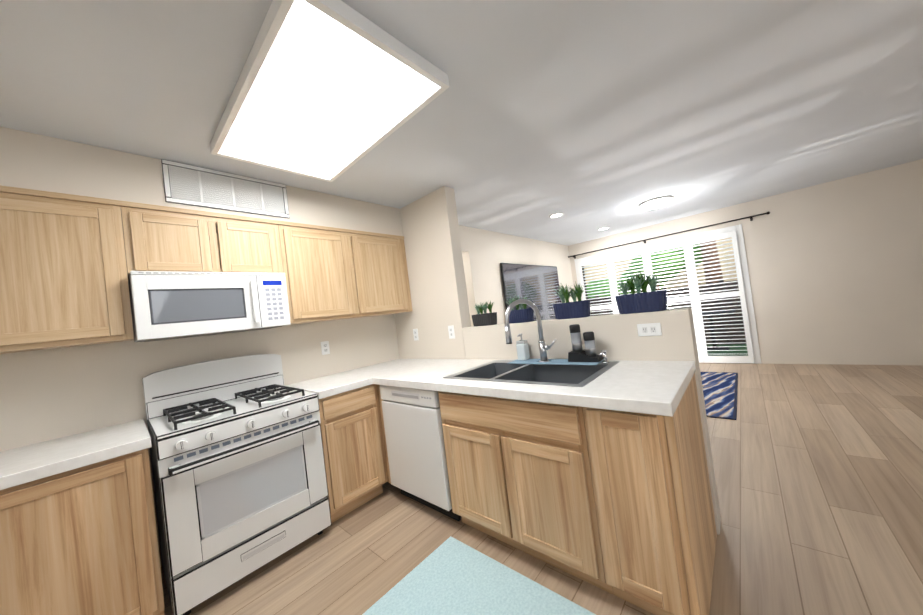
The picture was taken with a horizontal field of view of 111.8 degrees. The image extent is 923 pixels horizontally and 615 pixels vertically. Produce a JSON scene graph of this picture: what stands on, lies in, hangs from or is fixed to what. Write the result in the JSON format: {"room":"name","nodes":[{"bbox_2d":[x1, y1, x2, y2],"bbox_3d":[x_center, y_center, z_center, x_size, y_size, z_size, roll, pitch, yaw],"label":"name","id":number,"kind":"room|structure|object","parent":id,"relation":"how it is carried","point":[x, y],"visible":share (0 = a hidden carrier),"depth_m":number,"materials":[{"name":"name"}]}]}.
{"room":"kitchen","nodes":[
{"label":"kitchen","id":0,"kind":"room"},
{"bbox_2d":[0,294,399,566],"bbox_3d":[-1.779,0.351,2.282,0.120,2.460,3.085,-8,-2,42],"label":"wall","id":1,"kind":"structure","parent":0,"point":[49,394],"depth_m":1.90,"materials":[{"name":"paint"}]},
{"bbox_2d":[0,185,143,353],"bbox_3d":[-2.315,-0.158,1.425,0.338,0.768,1.161,-8,-2,42],"label":"upper cabinet","id":2,"kind":"object","parent":1,"relation":"attached to","point":[69,263],"depth_m":1.56,"materials":[{"name":"brown wood"}]},
{"bbox_2d":[136,203,299,323],"bbox_3d":[-1.692,-0.221,2.121,0.338,0.768,0.876,-8,-2,42],"label":"upper cabinet","id":3,"kind":"object","parent":1,"relation":"attached to","point":[171,238],"depth_m":2.02,"materials":[{"name":"brown wood"}]},
{"bbox_2d":[128,271,290,341],"bbox_3d":[-1.618,-0.016,2.061,0.435,0.376,0.760,-8,-2,42],"label":"over-the-range microwave","id":4,"kind":"object","parent":3,"relation":"attached to","point":[166,305],"visible":1,"depth_m":1.88,"materials":[{"name":"white"}]},
{"bbox_2d":[321,341,329,354],"bbox_3d":[-1.219,0.362,2.801,0.007,0.118,0.072,-8,-2,42],"label":"outlet","id":5,"kind":"object","parent":1,"relation":"attached to","point":[325,349],"visible":1,"depth_m":2.80,"materials":[{"name":"white plastic"}]},
{"bbox_2d":[288,222,412,323],"bbox_3d":[-1.055,-0.286,2.834,0.338,0.768,1.205,-8,-2,42],"label":"upper cabinet","id":6,"kind":"object","parent":1,"relation":"attached to","point":[340,273],"depth_m":2.67,"materials":[{"name":"brown wood"}]},
{"bbox_2d":[0,127,402,235],"bbox_3d":[-1.752,-0.748,2.156,0.313,0.286,3.083,-8,-2,42],"label":"soffit","id":7,"kind":"structure","parent":0,"point":[29,160],"depth_m":1.74,"materials":[{"name":"paint"}]},
{"bbox_2d":[161,159,289,217],"bbox_3d":[-1.558,-0.785,2.131,0.014,0.259,0.690,-8,-2,42],"label":"return air vent","id":8,"kind":"object","parent":7,"relation":"attached to","point":[187,184],"visible":1,"depth_m":2.08,"materials":[{"name":"grey metal"}]},
{"bbox_2d":[0,0,922,245],"bbox_3d":[1.278,-1.316,2.417,6.970,0.100,7.820,-8,-2,42],"label":"ceiling","id":9,"kind":"structure","parent":0,"point":[588,118],"depth_m":1.72,"materials":[{"name":"paint"}]},
{"bbox_2d":[210,0,448,181],"bbox_3d":[-0.750,-0.997,1.644,1.230,0.061,0.710,-8,-2,42],"label":"kitchen ceiling light","id":10,"kind":"object","parent":9,"relation":"attached to","point":[329,90],"visible":1,"depth_m":1.45,"materials":[{"name":"white plastic"}]},
{"bbox_2d":[549,213,563,217],"bbox_3d":[1.257,-1.223,4.152,0.190,0.010,0.190,-8,-2,42],"label":"recessed light","id":11,"kind":"object","parent":9,"relation":"in","point":[554,215],"visible":0.96,"depth_m":4.13,"materials":[{"name":"white"}]},
{"bbox_2d":[639,196,673,209],"bbox_3d":[2.547,-1.353,4.089,0.390,0.073,0.390,-8,-2,42],"label":"flush ceiling light","id":12,"kind":"object","parent":9,"relation":"attached to","point":[657,202],"visible":1,"depth_m":3.99,"materials":[{"name":"white"}]},
{"bbox_2d":[459,225,573,325],"bbox_3d":[0.919,0.070,5.014,0.120,2.460,4.343,-8,-2,42],"label":"wall","id":13,"kind":"structure","parent":0,"point":[485,253],"depth_m":4.55,"materials":[{"name":"paint"}]},
{"bbox_2d":[500,263,561,320],"bbox_3d":[1.254,-0.201,5.297,0.050,1.045,1.860,-8,-2,42],"label":"wall-mounted tv","id":14,"kind":"object","parent":13,"relation":"attached to","point":[538,284],"visible":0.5,"depth_m":5.25,"materials":[{"name":"black"}]},
{"bbox_2d":[160,363,922,614],"bbox_3d":[1.591,1.204,2.367,6.970,0.060,7.820,-8,-2,42],"label":"floor","id":15,"kind":"structure","parent":0,"point":[818,470],"depth_m":1.78,"materials":[{"name":"brown wood"}]},
{"bbox_2d":[0,448,164,614],"bbox_3d":[-2.045,1.169,1.276,0.658,0.864,1.120,-8,-2,42],"label":"base cabinet","id":16,"kind":"object","parent":15,"relation":"on","point":[81,541],"visible":0.92,"depth_m":1.32,"materials":[{"name":"brown wood"}]},
{"bbox_2d":[0,419,151,489],"bbox_3d":[-2.095,0.713,1.286,0.666,0.049,1.132,-8,-2,42],"label":"countertop","id":17,"kind":"structure","parent":16,"relation":"on","point":[29,463],"depth_m":1.42,"materials":[{"name":"white stone"}]},
{"bbox_2d":[142,354,331,614],"bbox_3d":[-1.381,0.927,1.960,0.730,1.204,0.762,-8,-2,42],"label":"range","id":18,"kind":"object","parent":15,"relation":"on","point":[239,472],"visible":1,"depth_m":1.75,"materials":[{"name":"white metal"}]},
{"bbox_2d":[318,384,387,522],"bbox_3d":[-0.973,1.059,2.474,0.658,0.864,0.490,-8,-2,42],"label":"base cabinet","id":19,"kind":"object","parent":15,"relation":"on","point":[354,450],"visible":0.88,"depth_m":2.22,"materials":[{"name":"brown wood"}]},
{"bbox_2d":[377,385,390,483],"bbox_3d":[-0.108,0.951,2.420,0.742,0.864,0.734,-8,-2,42],"label":"base cabinet","id":20,"kind":"object","parent":15,"relation":"on","point":[378,386],"depth_m":2.39,"materials":[{"name":"brown wood"}]},
{"bbox_2d":[285,372,371,398],"bbox_3d":[-1.061,0.607,2.439,0.670,0.049,0.386,-8,-2,42],"label":"countertop","id":21,"kind":"structure","parent":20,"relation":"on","point":[329,385],"depth_m":2.34,"materials":[{"name":"white stone"}]},
{"bbox_2d":[344,359,694,416],"bbox_3d":[0.032,0.467,2.233,2.584,0.049,0.759,-8,-2,42],"label":"countertop","id":22,"kind":"structure","parent":20,"relation":"on","point":[653,387],"depth_m":1.53,"materials":[{"name":"white stone"}]},
{"bbox_2d":[504,299,555,361],"bbox_3d":[0.456,0.159,2.061,0.233,0.443,0.284,-8,-2,42],"label":"faucet","id":23,"kind":"object","parent":22,"relation":"on","point":[543,347],"visible":1,"depth_m":2.10,"materials":[{"name":"silver metal"}]},
{"bbox_2d":[443,360,618,386],"bbox_3d":[0.426,0.534,1.937,0.910,0.298,0.580,-8,-2,42],"label":"sink","id":24,"kind":"object","parent":22,"relation":"in","point":[544,374],"visible":0.31,"depth_m":2.01,"materials":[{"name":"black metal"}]},
{"bbox_2d":[507,359,602,364],"bbox_3d":[0.609,0.361,2.083,0.620,0.006,0.166,-8,-2,42],"label":"dish towel","id":25,"kind":"object","parent":24,"relation":"on","point":[551,361],"visible":0.75,"depth_m":2.06,"materials":[{"name":"blue fabric"}]},
{"bbox_2d":[516,333,529,359],"bbox_3d":[0.440,0.286,2.276,0.068,0.190,0.080,-8,-2,42],"label":"soap bottle","id":26,"kind":"object","parent":25,"relation":"on","point":[522,346],"visible":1,"depth_m":2.26,"materials":[{"name":"white glass"}]},
{"bbox_2d":[568,324,602,361],"bbox_3d":[0.763,0.219,1.962,0.190,0.230,0.090,-8,-2,42],"label":"caddy","id":27,"kind":"object","parent":25,"relation":"on","point":[578,353],"visible":1,"depth_m":1.94,"materials":[{"name":"black metal"}]},
{"bbox_2d":[600,350,608,362],"bbox_3d":[0.844,0.292,1.851,0.040,0.076,0.077,-8,-2,42],"label":"soap dispenser","id":28,"kind":"object","parent":24,"relation":"on","point":[604,353],"visible":1,"depth_m":1.85,"materials":[{"name":"silver metal"}]},
{"bbox_2d":[380,385,460,520],"bbox_3d":[-0.133,0.955,2.362,0.606,0.860,0.628,-8,-2,42],"label":"dishwasher","id":29,"kind":"object","parent":15,"relation":"on","point":[415,445],"visible":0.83,"depth_m":2.09,"materials":[{"name":"white metal"}]},
{"bbox_2d":[362,536,595,614],"bbox_3d":[0.071,1.335,1.331,0.910,0.012,0.600,-8,-2,42],"label":"kitchen mat","id":30,"kind":"object","parent":15,"relation":"on","point":[450,575],"visible":1,"depth_m":1.47,"materials":[{"name":"fabric"}]},
{"bbox_2d":[438,391,588,582],"bbox_3d":[0.498,0.864,1.870,0.984,0.864,0.734,-8,-2,42],"label":"base cabinet","id":31,"kind":"object","parent":15,"relation":"on","point":[512,479],"depth_m":1.58,"materials":[{"name":"brown wood"}]},
{"bbox_2d":[684,367,695,392],"bbox_3d":[0.872,0.349,1.529,0.382,0.049,0.510,-8,-2,42],"label":"countertop","id":32,"kind":"structure","parent":31,"relation":"on","point":[693,368],"depth_m":1.46,"materials":[{"name":"white stone"}]},
{"bbox_2d":[565,373,716,614],"bbox_3d":[0.907,0.806,1.499,0.368,0.864,0.734,-8,-2,42],"label":"base cabinet","id":33,"kind":"object","parent":15,"relation":"on","point":[619,504],"depth_m":1.24,"materials":[{"name":"brown wood"}]},
{"bbox_2d":[700,372,737,419],"bbox_3d":[2.679,1.068,4.179,1.520,0.011,1.960,-8,-2,42],"label":"living room rug","id":34,"kind":"object","parent":15,"relation":"on","point":[720,393],"visible":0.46,"depth_m":3.65,"materials":[{"name":"blue fabric"}]},
{"bbox_2d":[394,186,720,533],"bbox_3d":[0.244,0.106,2.611,2.710,2.460,0.130,-8,-2,42],"label":"wall","id":35,"kind":"structure","parent":0,"point":[435,267],"depth_m":2.76,"materials":[{"name":"paint"}]},
{"bbox_2d":[413,329,418,340],"bbox_3d":[-0.464,0.276,3.167,0.072,0.118,0.007,-8,-2,42],"label":"outlet","id":36,"kind":"object","parent":35,"relation":"attached to","point":[415,333],"visible":1,"depth_m":3.16,"materials":[{"name":"white plastic"}]},
{"bbox_2d":[448,325,454,338],"bbox_3d":[-0.092,0.223,2.829,0.072,0.118,0.007,-8,-2,42],"label":"outlet","id":37,"kind":"object","parent":35,"relation":"attached to","point":[451,332],"visible":1,"depth_m":2.83,"materials":[{"name":"white plastic"}]},
{"bbox_2d":[472,300,496,326],"bbox_3d":[0.194,0.049,2.657,0.255,0.206,0.156,-8,-2,42],"label":"planter","id":38,"kind":"object","parent":35,"relation":"on","point":[484,319],"visible":1,"depth_m":2.61,"materials":[{"name":"grey"}]},
{"bbox_2d":[504,294,533,323],"bbox_3d":[0.439,0.005,2.425,0.244,0.224,0.170,-8,-2,42],"label":"planter","id":39,"kind":"object","parent":35,"relation":"on","point":[520,315],"visible":0.69,"depth_m":2.38,"materials":[{"name":"blue"}]},
{"bbox_2d":[553,281,589,319],"bbox_3d":[0.748,-0.054,2.141,0.279,0.254,0.215,-8,-2,42],"label":"planter","id":40,"kind":"object","parent":35,"relation":"on","point":[579,308],"visible":1,"depth_m":2.11,"materials":[{"name":"blue"}]},
{"bbox_2d":[615,271,666,313],"bbox_3d":[1.058,-0.103,1.851,0.290,0.263,0.209,-8,-2,42],"label":"planter","id":41,"kind":"object","parent":35,"relation":"on","point":[653,300],"visible":1,"depth_m":1.82,"materials":[{"name":"blue"}]},
{"bbox_2d":[637,323,661,335],"bbox_3d":[1.069,0.127,1.782,0.118,0.072,0.007,-8,-2,42],"label":"outlet","id":42,"kind":"object","parent":35,"relation":"attached to","point":[650,329],"visible":1,"depth_m":1.78,"materials":[{"name":"white plastic"}]},
{"bbox_2d":[568,159,922,364],"bbox_3d":[4.417,-0.368,4.859,5.570,2.460,0.140,-8,-2,42],"label":"wall","id":43,"kind":"structure","parent":0,"point":[835,269],"depth_m":4.22,"materials":[{"name":"paint"}]},
{"bbox_2d":[582,243,744,358],"bbox_3d":[3.524,-0.037,5.708,2.444,2.056,0.109,-8,-2,42],"label":"window","id":44,"kind":"structure","parent":43,"relation":"in","point":[586,288],"depth_m":6.48,"materials":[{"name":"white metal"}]},
{"bbox_2d":[578,230,753,362],"bbox_3d":[3.444,-0.039,5.621,2.466,2.053,0.060,-8,-2,42],"label":"blinds","id":45,"kind":"object","parent":44,"relation":"attached to","point":[694,296],"visible":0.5,"depth_m":5.19,"materials":[{"name":"white"}]},
{"bbox_2d":[574,224,761,363],"bbox_3d":[3.504,-0.079,5.693,2.620,2.145,0.154,-8,-2,42],"label":"door frame","id":46,"kind":"structure","parent":43,"relation":"attached to","point":[747,291],"depth_m":4.81,"materials":[{"name":"white wood"}]},
{"bbox_2d":[568,211,769,258],"bbox_3d":[3.332,-1.197,5.588,3.132,0.072,0.106,-8,-2,42],"label":"curtain rod","id":47,"kind":"object","parent":43,"relation":"attached to","point":[644,241],"visible":0.96,"depth_m":5.26,"materials":[{"name":"brown metal"}]},
{"label":"outside","id":48,"kind":"structure","parent":0,"visible":0},
{"bbox_2d":[702,344,747,355],"bbox_3d":[6.811,0.693,9.298,15.000,0.059,9.499,-8,-2,42],"label":"patio","id":49,"kind":"structure","parent":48,"point":[727,353],"depth_m":5.83,"materials":[{"name":"grey concrete"}]},
{"bbox_2d":[586,240,722,297],"bbox_3d":[5.745,-2.234,8.571,5.453,5.989,2.471,-8,-2,42],"label":"trees","id":50,"kind":"object","parent":49,"relation":"on","point":[696,262],"visible":0.12,"depth_m":8.22,"materials":[{"name":"green plant"}]},
{"bbox_2d":[584,238,736,288],"bbox_3d":[6.326,-3.042,10.096,20.000,7.500,0.450,-8,-2,42],"label":"building","id":51,"kind":"structure","parent":49,"relation":"on","point":[723,269],"depth_m":9.60,"materials":[{"name":"paint"}]},
{"bbox_2d":[588,280,751,344],"bbox_3d":[4.798,0.195,7.159,11.000,1.340,0.190,-8,-2,42],"label":"fence","id":52,"kind":"object","parent":49,"relation":"on","point":[724,336],"visible":0.08,"depth_m":6.56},
{"bbox_2d":[692,310,735,349],"bbox_3d":[4.952,0.461,6.165,0.760,0.735,0.760,-8,-2,42],"label":"patio table","id":53,"kind":"object","parent":49,"relation":"on","point":[714,347],"visible":0.5,"depth_m":6.13,"materials":[{"name":"black"}]}
]}

